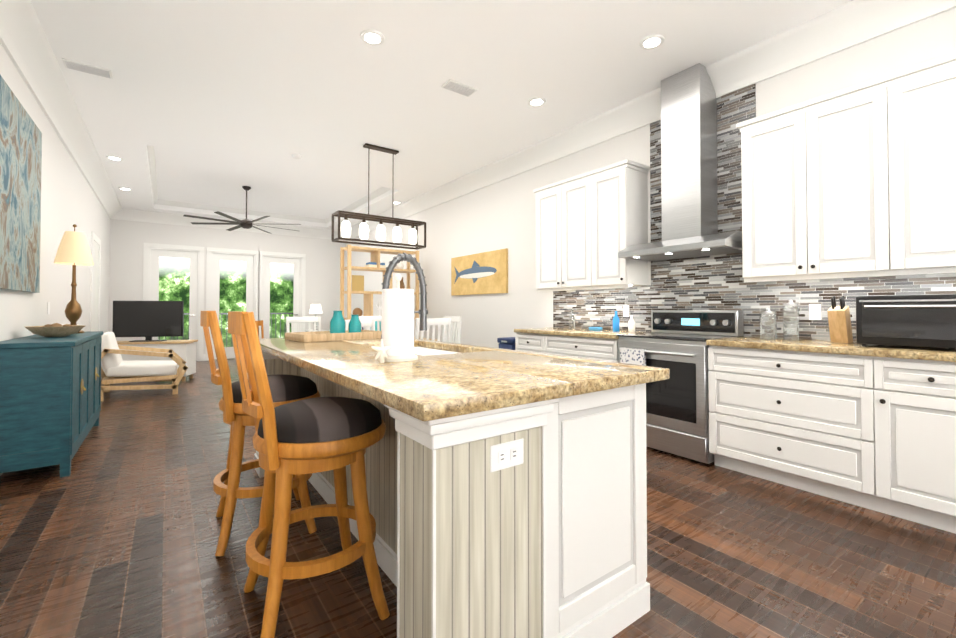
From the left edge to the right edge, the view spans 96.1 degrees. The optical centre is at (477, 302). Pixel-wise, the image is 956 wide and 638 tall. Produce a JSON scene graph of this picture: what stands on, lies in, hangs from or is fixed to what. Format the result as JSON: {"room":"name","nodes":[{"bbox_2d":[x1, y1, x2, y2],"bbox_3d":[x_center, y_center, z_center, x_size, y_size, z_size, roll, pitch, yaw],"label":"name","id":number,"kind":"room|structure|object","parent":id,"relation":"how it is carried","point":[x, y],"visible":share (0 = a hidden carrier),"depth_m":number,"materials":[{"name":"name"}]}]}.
{"room":"kitchen","nodes":[
{"label":"kitchen","id":0,"kind":"room"},
{"bbox_2d":[0,43,109,340],"bbox_3d":[-3.458,-0.385,3.101,0.120,3.150,13.400,1,-1,-36],"label":"wall","id":1,"kind":"structure","parent":0,"point":[69,199],"depth_m":4.38,"materials":[{"name":"white paint"}]},
{"bbox_2d":[0,75,41,292],"bbox_3d":[-3.296,-0.781,3.021,0.037,1.380,1.670,1,-1,-36],"label":"picture","id":2,"kind":"object","parent":1,"relation":"attached to","point":[20,173],"visible":1,"depth_m":3.16},
{"bbox_2d":[47,302,49,313],"bbox_3d":[-4.139,0.057,4.145,0.006,0.120,0.080,1,-1,-36],"label":"light switch","id":3,"kind":"object","parent":1,"relation":"attached to","point":[48,307],"visible":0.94,"depth_m":4.11,"materials":[{"name":"white plastic"}]},
{"bbox_2d":[0,0,123,219],"bbox_3d":[-3.333,-1.853,3.215,0.190,0.210,13.400,1,-1,-36],"label":"crown molding","id":4,"kind":"structure","parent":1,"relation":"attached to","point":[24,42],"depth_m":3.70,"materials":[{"name":"white wood"}]},
{"bbox_2d":[90,231,100,331],"bbox_3d":[-6.070,0.098,6.821,0.020,2.300,1.000,1,-1,-36],"label":"door frame","id":5,"kind":"structure","parent":1,"relation":"attached to","point":[95,271],"depth_m":6.80,"materials":[{"name":"white wood"}]},
{"bbox_2d":[109,219,344,353],"bbox_3d":[-5.463,-0.418,9.997,4.960,3.430,0.120,1,-1,-36],"label":"wall","id":6,"kind":"structure","parent":0,"point":[128,239],"depth_m":9.59,"materials":[{"name":"white paint"}]},
{"bbox_2d":[142,243,203,360],"bbox_3d":[-6.507,0.030,9.216,1.060,2.510,0.130,1,-1,-36],"label":"french door","id":7,"kind":"structure","parent":6,"relation":"in","point":[153,253],"depth_m":9.37,"materials":[{"name":"white wood"}]},
{"bbox_2d":[159,313,292,346],"bbox_3d":[-5.905,0.846,10.589,4.720,1.160,1.370,1,-1,-36],"label":"balcony","id":8,"kind":"object","parent":6,"relation":"attached to","point":[226,328],"visible":0.1,"depth_m":10.97,"materials":[{"name":"grey"}]},
{"bbox_2d":[124,208,337,238],"bbox_3d":[-5.364,-1.750,9.898,4.320,0.210,0.190,1,-1,-36],"label":"crown molding","id":9,"kind":"structure","parent":6,"relation":"attached to","point":[129,214],"depth_m":9.54,"materials":[{"name":"white paint"}]},
{"bbox_2d":[205,247,259,360],"bbox_3d":[-5.616,0.040,9.861,1.060,2.510,0.130,1,-1,-36],"label":"french door","id":10,"kind":"structure","parent":6,"relation":"in","point":[215,256],"depth_m":9.79,"materials":[{"name":"white wood"}]},
{"bbox_2d":[259,251,305,338],"bbox_3d":[-4.774,0.050,10.470,1.060,2.510,0.130,1,-1,-36],"label":"french door","id":11,"kind":"structure","parent":6,"relation":"in","point":[267,258],"depth_m":10.41,"materials":[{"name":"white wood"}]},
{"bbox_2d":[30,0,852,230],"bbox_3d":[-1.498,-2.077,4.547,4.960,0.280,13.640,1,-1,-36],"label":"ceiling","id":12,"kind":"structure","parent":0,"point":[220,103],"depth_m":3.78,"materials":[{"name":"white paint"}]},
{"bbox_2d":[62,58,112,78],"bbox_3d":[-3.249,-1.943,3.586,0.300,0.017,0.150,1,-1,-36],"label":"ceiling vent","id":13,"kind":"object","parent":12,"relation":"in","point":[70,64],"depth_m":3.57,"materials":[{"name":"white"}]},
{"bbox_2d":[106,155,122,160],"bbox_3d":[-4.827,-1.912,5.714,0.178,0.013,0.178,0,-1,9],"label":"recessed light","id":14,"kind":"object","parent":12,"relation":"in","point":[116,158],"depth_m":5.70,"materials":[{"name":"white"}]},
{"bbox_2d":[118,187,131,190],"bbox_3d":[-5.883,-1.890,7.172,0.178,0.013,0.178,1,-1,-45],"label":"recessed light","id":15,"kind":"object","parent":12,"relation":"in","point":[122,188],"depth_m":7.15,"materials":[{"name":"white plastic"}]},
{"bbox_2d":[147,145,159,203],"bbox_3d":[-5.248,-2.035,6.955,0.070,0.090,4.100,1,-1,-36],"label":"crown molding","id":16,"kind":"structure","parent":12,"relation":"attached to","point":[150,149],"depth_m":6.72,"materials":[{"name":"white paint"}]},
{"bbox_2d":[183,186,300,233],"bbox_3d":[-4.149,-1.694,7.708,1.877,0.750,1.877,1,-1,-36],"label":"ceiling fan","id":17,"kind":"object","parent":12,"relation":"hanging from","point":[246,223],"visible":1,"depth_m":7.63,"materials":[{"name":"brown metal"}]},
{"bbox_2d":[160,200,323,222],"bbox_3d":[-5.081,-1.995,9.563,3.240,0.090,0.070,1,-1,-36],"label":"crown molding","id":18,"kind":"structure","parent":12,"relation":"attached to","point":[162,202],"depth_m":9.41,"materials":[{"name":"white"}]},
{"bbox_2d":[291,154,301,158],"bbox_3d":[-2.376,-1.905,5.637,0.130,0.029,0.130,1,-1,-36],"label":"smoke detector","id":19,"kind":"object","parent":12,"relation":"attached to","point":[296,156],"visible":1,"depth_m":5.60,"materials":[{"name":"white plastic"}]},
{"bbox_2d":[324,187,390,223],"bbox_3d":[-2.551,-2.005,8.907,0.070,0.090,4.100,1,-1,-36],"label":"crown molding","id":20,"kind":"structure","parent":12,"relation":"attached to","point":[378,192],"depth_m":8.54,"materials":[{"name":"white"}]},
{"bbox_2d":[360,29,384,45],"bbox_3d":[-0.779,-1.951,3.176,0.178,0.013,0.178,1,-1,-45],"label":"recessed light","id":21,"kind":"object","parent":12,"relation":"in","point":[376,38],"depth_m":3.16,"materials":[{"name":"white"}]},
{"bbox_2d":[331,143,425,249],"bbox_3d":[-1.208,-1.319,5.362,1.142,1.210,0.252,1,-1,-36],"label":"linear chandelier","id":22,"kind":"object","parent":12,"relation":"hanging from","point":[380,232],"visible":1,"depth_m":5.31,"materials":[{"name":"brown metal"}]},
{"bbox_2d":[441,79,477,96],"bbox_3d":[-0.169,-1.938,3.902,0.300,0.017,0.150,1,-1,-36],"label":"ceiling vent","id":23,"kind":"object","parent":12,"relation":"in","point":[458,88],"depth_m":3.88,"materials":[{"name":"white metal"}]},
{"bbox_2d":[527,97,545,106],"bbox_3d":[0.568,-1.936,4.164,0.178,0.013,0.178,1,-1,-45],"label":"recessed light","id":24,"kind":"object","parent":12,"relation":"in","point":[536,101],"depth_m":4.16,"materials":[{"name":"white"}]},
{"bbox_2d":[639,34,664,49],"bbox_3d":[1.306,-1.951,3.229,0.178,0.013,0.178,1,-1,-45],"label":"recessed light","id":25,"kind":"object","parent":12,"relation":"in","point":[653,41],"depth_m":3.22,"materials":[{"name":"white"}]},
{"bbox_2d":[0,358,955,637],"bbox_3d":[-1.498,1.272,4.495,5.020,0.120,13.700,1,-1,-36],"label":"floor","id":26,"kind":"structure","parent":0,"point":[116,534],"depth_m":2.00,"materials":[{"name":"brown wood"}]},
{"bbox_2d":[0,331,102,476],"bbox_3d":[-3.409,0.737,3.490,0.429,0.920,1.640,1,-1,-36],"label":"sideboard","id":27,"kind":"object","parent":26,"relation":"on","point":[50,398],"visible":1,"depth_m":2.89,"materials":[{"name":"paint"}]},
{"bbox_2d":[25,323,85,336],"bbox_3d":[-3.337,0.219,3.402,0.350,0.110,0.350,1,-1,-36],"label":"decorative bowl","id":28,"kind":"object","parent":27,"relation":"on","point":[55,330],"visible":1,"depth_m":3.33,"materials":[{"name":"brown wood"}]},
{"bbox_2d":[54,224,93,332],"bbox_3d":[-3.685,-0.215,3.922,0.270,0.994,0.270,1,-1,-36],"label":"table lamp","id":29,"kind":"object","parent":27,"relation":"on","point":[73,250],"visible":0.88,"depth_m":3.88,"materials":[{"name":"beige fabric"}]},
{"bbox_2d":[101,332,187,400],"bbox_3d":[-4.584,0.817,5.848,1.044,0.832,0.770,1,-1,-36],"label":"lounge chair","id":30,"kind":"object","parent":26,"relation":"on","point":[117,368],"visible":0.88,"depth_m":5.62,"materials":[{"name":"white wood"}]},
{"bbox_2d":[101,340,197,383],"bbox_3d":[-5.218,0.933,6.807,1.240,0.630,0.440,0,-1,-14],"label":"media cabinet","id":31,"kind":"object","parent":26,"relation":"on","point":[185,350],"visible":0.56,"depth_m":6.73,"materials":[{"name":"white paint"}]},
{"bbox_2d":[112,301,183,341],"bbox_3d":[-5.218,0.297,6.817,0.960,0.639,0.200,0,-1,-14],"label":"flat-screen tv","id":32,"kind":"object","parent":31,"relation":"on","point":[148,320],"visible":0.92,"depth_m":6.79,"materials":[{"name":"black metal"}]},
{"bbox_2d":[255,320,263,338],"bbox_3d":[-3.916,0.795,7.646,0.449,0.932,0.420,-1,-1,34],"label":"chair","id":33,"kind":"object","parent":26,"relation":"on","point":[259,323],"visible":0.1,"depth_m":7.89,"materials":[{"name":"brown wood"}]},
{"bbox_2d":[200,311,319,555],"bbox_3d":[-1.144,0.615,2.293,0.573,1.140,0.492,1,-1,-31],"label":"bar stool","id":34,"kind":"object","parent":26,"relation":"on","point":[285,389],"visible":0.65,"depth_m":2.10,"materials":[{"name":"brown wood"}]},
{"bbox_2d":[286,316,320,332],"bbox_3d":[-2.179,0.707,5.512,0.450,1.042,0.481,1,-1,-36],"label":"dining chair","id":35,"kind":"object","parent":26,"relation":"on","point":[297,320],"visible":0.12,"depth_m":5.67,"materials":[{"name":"white paint"}]},
{"bbox_2d":[228,311,389,637],"bbox_3d":[-0.648,0.605,1.676,0.573,1.140,0.492,1,-1,-33],"label":"bar stool","id":36,"kind":"object","parent":26,"relation":"on","point":[337,435],"visible":1,"depth_m":1.52,"materials":[{"name":"brown wood"}]},
{"bbox_2d":[345,319,374,330],"bbox_3d":[-1.339,0.689,4.353,0.450,1.042,0.481,1,-1,-36],"label":"dining chair","id":37,"kind":"object","parent":26,"relation":"on","point":[366,323],"visible":0.19,"depth_m":4.26,"materials":[{"name":"white paint"}]},
{"bbox_2d":[359,316,381,330],"bbox_3d":[-1.450,0.715,6.039,0.450,1.042,0.481,1,-1,-36],"label":"dining chair","id":38,"kind":"object","parent":26,"relation":"on","point":[377,318],"visible":0.08,"depth_m":6.28,"materials":[{"name":"white paint"}]},
{"bbox_2d":[362,321,380,330],"bbox_3d":[-2.529,0.833,9.003,0.970,0.898,2.400,1,-1,-36],"label":"sofa","id":39,"kind":"object","parent":26,"relation":"on","point":[376,326],"depth_m":8.30,"materials":[{"name":"white"}]},
{"bbox_2d":[340,245,418,326],"bbox_3d":[-1.640,0.180,7.249,1.250,2.150,0.390,1,-1,-36],"label":"bookcase","id":40,"kind":"object","parent":26,"relation":"on","point":[374,264],"visible":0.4,"depth_m":7.04,"materials":[{"name":"brown wood"}]},
{"bbox_2d":[415,318,450,341],"bbox_3d":[-0.611,0.697,4.880,0.450,1.042,0.481,1,-1,-36],"label":"dining chair","id":41,"kind":"object","parent":26,"relation":"on","point":[439,322],"visible":0.21,"depth_m":4.72,"materials":[{"name":"white paint"}]},
{"bbox_2d":[442,316,461,343],"bbox_3d":[-0.532,0.712,5.821,0.481,1.042,0.450,1,-1,-36],"label":"dining chair","id":42,"kind":"object","parent":26,"relation":"on","point":[454,319],"visible":0.23,"depth_m":5.87,"materials":[{"name":"white paint"}]},
{"bbox_2d":[254,354,649,637],"bbox_3d":[-0.456,0.737,2.362,1.005,0.884,2.556,1,-1,-36],"label":"kitchen island","id":43,"kind":"object","parent":26,"relation":"on","point":[507,492],"depth_m":1.27,"materials":[{"name":"beige wood"}]},
{"bbox_2d":[259,338,573,429],"bbox_3d":[-0.690,0.297,2.181,0.500,0.090,2.620,1,-1,-36],"label":"island countertop","id":44,"kind":"structure","parent":43,"relation":"on","point":[428,391],"depth_m":1.29,"materials":[{"name":"beige stone"}]},
{"bbox_2d":[371,274,417,362],"bbox_3d":[-0.367,0.062,1.826,0.229,0.366,0.170,1,-1,-36],"label":"paper towel holder","id":45,"kind":"object","parent":44,"relation":"on","point":[397,342],"visible":1,"depth_m":1.78,"materials":[{"name":"white paper"}]},
{"bbox_2d":[414,346,465,353],"bbox_3d":[-0.329,0.392,2.466,0.444,0.216,0.864,1,-1,-36],"label":"sink","id":46,"kind":"object","parent":44,"relation":"in","point":[417,349],"depth_m":2.60,"materials":[{"name":"white ceramic"}]},
{"bbox_2d":[342,338,669,397],"bbox_3d":[-0.277,0.276,2.481,0.520,0.040,2.620,1,-1,-36],"label":"island countertop","id":47,"kind":"structure","parent":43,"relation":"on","point":[589,376],"depth_m":1.62,"materials":[{"name":"beige stone"}]},
{"bbox_2d":[285,311,381,341],"bbox_3d":[-1.022,0.163,3.104,0.600,0.203,0.340,1,-1,-44],"label":"tray","id":48,"kind":"object","parent":47,"relation":"on","point":[338,331],"visible":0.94,"depth_m":3.08,"materials":[{"name":"brown wood"}]},
{"bbox_2d":[381,253,427,338],"bbox_3d":[-0.364,-0.005,2.229,0.276,0.511,0.132,1,-1,-36],"label":"faucet","id":49,"kind":"object","parent":47,"relation":"on","point":[385,284],"visible":0.71,"depth_m":2.29,"materials":[{"name":"silver metal"}]},
{"bbox_2d":[497,337,514,349],"bbox_3d":[0.433,0.821,5.073,0.322,0.800,0.280,1,-1,-36],"label":"trash bin","id":50,"kind":"object","parent":26,"relation":"on","point":[506,342],"visible":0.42,"depth_m":4.97,"materials":[{"name":"blue"}]},
{"bbox_2d":[514,331,537,352],"bbox_3d":[0.813,0.777,4.803,0.619,0.880,0.535,1,-1,-36],"label":"base cabinet","id":51,"kind":"object","parent":26,"relation":"on","point":[528,343],"depth_m":4.68,"materials":[{"name":"white wood"}]},
{"bbox_2d":[538,335,618,361],"bbox_3d":[1.177,0.769,4.301,0.619,0.880,0.965,1,-1,-36],"label":"base cabinet","id":52,"kind":"object","parent":26,"relation":"on","point":[602,345],"depth_m":4.08,"materials":[{"name":"white wood"}]},
{"bbox_2d":[514,327,649,338],"bbox_3d":[1.049,0.311,4.452,0.629,0.040,1.350,1,-1,-36],"label":"countertop","id":53,"kind":"structure","parent":52,"relation":"on","point":[582,333],"depth_m":4.23,"materials":[{"name":"beige stone"}]},
{"bbox_2d":[569,309,574,328],"bbox_3d":[1.038,0.185,4.743,0.063,0.220,0.063,-1,-1,42],"label":"bottle","id":54,"kind":"object","parent":53,"relation":"on","point":[571,318],"depth_m":4.72,"materials":[{"name":"clear glass"}]},
{"bbox_2d":[589,327,602,330],"bbox_3d":[1.209,0.273,4.421,0.080,0.035,0.120,1,-1,-36],"label":"bottle","id":55,"kind":"object","parent":53,"relation":"on","point":[590,328],"depth_m":4.38,"materials":[{"name":"blue glass"}]},
{"bbox_2d":[613,311,618,330],"bbox_3d":[1.370,0.188,4.267,0.063,0.200,0.063,-1,-1,42],"label":"bottle","id":56,"kind":"object","parent":53,"relation":"on","point":[616,319],"depth_m":4.24,"materials":[{"name":"blue glass"}]},
{"bbox_2d":[628,315,634,331],"bbox_3d":[1.490,0.206,4.169,0.063,0.160,0.063,-1,-1,42],"label":"bottle","id":57,"kind":"object","parent":53,"relation":"on","point":[631,324],"depth_m":4.14,"materials":[{"name":"white"}]},
{"bbox_2d":[617,310,743,464],"bbox_3d":[1.649,0.633,3.574,0.683,1.130,0.758,1,-1,-36],"label":"range","id":58,"kind":"object","parent":26,"relation":"on","point":[677,401],"visible":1,"depth_m":3.35,"materials":[{"name":"silver metal"}]},
{"bbox_2d":[708,345,869,508],"bbox_3d":[2.194,0.747,2.895,0.619,0.880,0.965,1,-1,-36],"label":"base cabinet","id":59,"kind":"object","parent":26,"relation":"on","point":[801,421],"depth_m":2.69,"materials":[{"name":"white wood"}]},
{"bbox_2d":[706,337,955,360],"bbox_3d":[2.615,0.278,2.290,0.629,0.040,2.450,1,-1,-36],"label":"countertop","id":60,"kind":"structure","parent":59,"relation":"on","point":[904,353],"depth_m":2.54,"materials":[{"name":"beige stone"}]},
{"bbox_2d":[760,308,776,338],"bbox_3d":[2.140,0.157,3.170,0.103,0.228,0.103,1,-1,-45],"label":"glass canister","id":61,"kind":"object","parent":60,"relation":"on","point":[768,323],"depth_m":3.13,"materials":[{"name":"white"}]},
{"bbox_2d":[783,300,798,339],"bbox_3d":[2.268,0.126,3.115,0.093,0.288,0.093,1,-1,-45],"label":"glass canister","id":62,"kind":"object","parent":60,"relation":"on","point":[790,312],"depth_m":3.08,"materials":[{"name":"white"}]},
{"bbox_2d":[827,296,852,342],"bbox_3d":[2.379,0.111,2.826,0.177,0.308,0.090,1,-1,-36],"label":"knife block","id":63,"kind":"object","parent":60,"relation":"on","point":[840,327],"visible":1,"depth_m":2.79,"materials":[{"name":"brown wood"}]},
{"bbox_2d":[856,294,955,348],"bbox_3d":[2.556,0.109,2.436,0.468,0.300,0.560,1,-1,-36],"label":"toaster oven","id":64,"kind":"object","parent":60,"relation":"on","point":[923,320],"visible":1,"depth_m":2.37,"materials":[{"name":"black metal"}]},
{"bbox_2d":[870,357,955,533],"bbox_3d":[2.590,0.739,2.349,0.619,0.880,0.515,1,-1,-36],"label":"base cabinet","id":65,"kind":"object","parent":26,"relation":"on","point":[871,426],"depth_m":2.26,"materials":[{"name":"white wood"}]},
{"bbox_3d":[-3.927,0.988,10.396,0.520,0.630,0.520,1,-1,-36],"label":"side table","id":66,"kind":"object","parent":26,"relation":"on","visible":0},
{"bbox_2d":[309,304,321,329],"bbox_3d":[-3.927,0.362,10.405,0.300,0.620,0.300,1,-1,-36],"label":"light","id":67,"kind":"object","parent":66,"relation":"on","point":[315,309],"visible":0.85,"depth_m":10.31,"materials":[{"name":"white glass"}]},
{"bbox_2d":[344,7,955,347],"bbox_3d":[0.462,-0.341,5.939,0.120,3.150,13.400,1,-1,-36],"label":"wall","id":68,"kind":"structure","parent":0,"point":[498,215],"depth_m":5.68,"materials":[{"name":"white paint"}]},
{"bbox_2d":[451,248,507,295],"bbox_3d":[-0.015,-0.423,6.459,0.040,0.610,1.400,1,-1,-36],"label":"painting","id":69,"kind":"object","parent":68,"relation":"attached to","point":[481,273],"visible":1,"depth_m":6.36,"materials":[{"name":"beige fabric"}]},
{"bbox_2d":[534,175,605,290],"bbox_3d":[1.062,-0.715,4.709,0.354,1.120,0.865,1,-1,-36],"label":"upper cabinet","id":70,"kind":"object","parent":68,"relation":"attached to","point":[560,253],"depth_m":4.64,"materials":[{"name":"white wood"}]},
{"bbox_2d":[582,163,649,286],"bbox_3d":[1.376,-0.722,4.276,0.354,1.120,0.465,1,-1,-36],"label":"upper cabinet","id":71,"kind":"object","parent":68,"relation":"attached to","point":[590,225],"depth_m":4.13,"materials":[{"name":"white wood"}]},
{"bbox_2d":[340,0,955,237],"bbox_3d":[0.336,-1.812,5.871,0.190,0.210,13.400,1,-1,-36],"label":"crown molding","id":72,"kind":"structure","parent":68,"relation":"attached to","point":[853,23],"depth_m":3.46,"materials":[{"name":"white wood"}]},
{"bbox_2d":[618,63,741,260],"bbox_3d":[1.728,-1.171,3.646,0.506,1.554,0.920,1,-1,-36],"label":"range hood","id":73,"kind":"object","parent":68,"relation":"attached to","point":[689,162],"visible":0.96,"depth_m":3.59,"materials":[{"name":"silver metal"}]},
{"bbox_2d":[553,84,955,341],"bbox_3d":[2.254,-0.736,3.357,0.012,2.018,4.575,1,-1,-36],"label":"backsplash","id":74,"kind":"structure","parent":68,"relation":"attached to","point":[714,282],"depth_m":3.60,"materials":[{"name":"tile"}]},
{"bbox_2d":[623,305,628,316],"bbox_3d":[1.503,0.090,4.365,0.006,0.114,0.070,1,-1,-36],"label":"outlet","id":75,"kind":"object","parent":74,"relation":"attached to","point":[625,310],"visible":1,"depth_m":4.36,"materials":[{"name":"white plastic"}]},
{"bbox_2d":[809,304,820,319],"bbox_3d":[2.424,0.070,3.094,0.006,0.114,0.070,1,-1,-36],"label":"outlet","id":76,"kind":"object","parent":74,"relation":"attached to","point":[814,311],"visible":1,"depth_m":3.09,"materials":[{"name":"white plastic"}]},
{"bbox_2d":[736,85,879,280],"bbox_3d":[2.346,-0.743,2.936,0.354,1.120,0.865,1,-1,-36],"label":"upper cabinet","id":77,"kind":"object","parent":68,"relation":"attached to","point":[858,180],"depth_m":2.85,"materials":[{"name":"white wood"}]},
{"bbox_2d":[868,57,955,275],"bbox_3d":[2.796,-0.752,2.314,0.354,1.120,0.930,1,-1,-36],"label":"upper cabinet","id":78,"kind":"object","parent":68,"relation":"attached to","point":[912,114],"depth_m":2.45,"materials":[{"name":"white wood"}]},
{"label":"outside","id":79,"kind":"structure","parent":0,"visible":0},
{"bbox_2d":[158,257,293,346],"bbox_3d":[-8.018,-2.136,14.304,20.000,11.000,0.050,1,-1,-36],"label":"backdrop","id":80,"kind":"structure","parent":79,"point":[174,278],"depth_m":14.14,"materials":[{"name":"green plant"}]}
]}

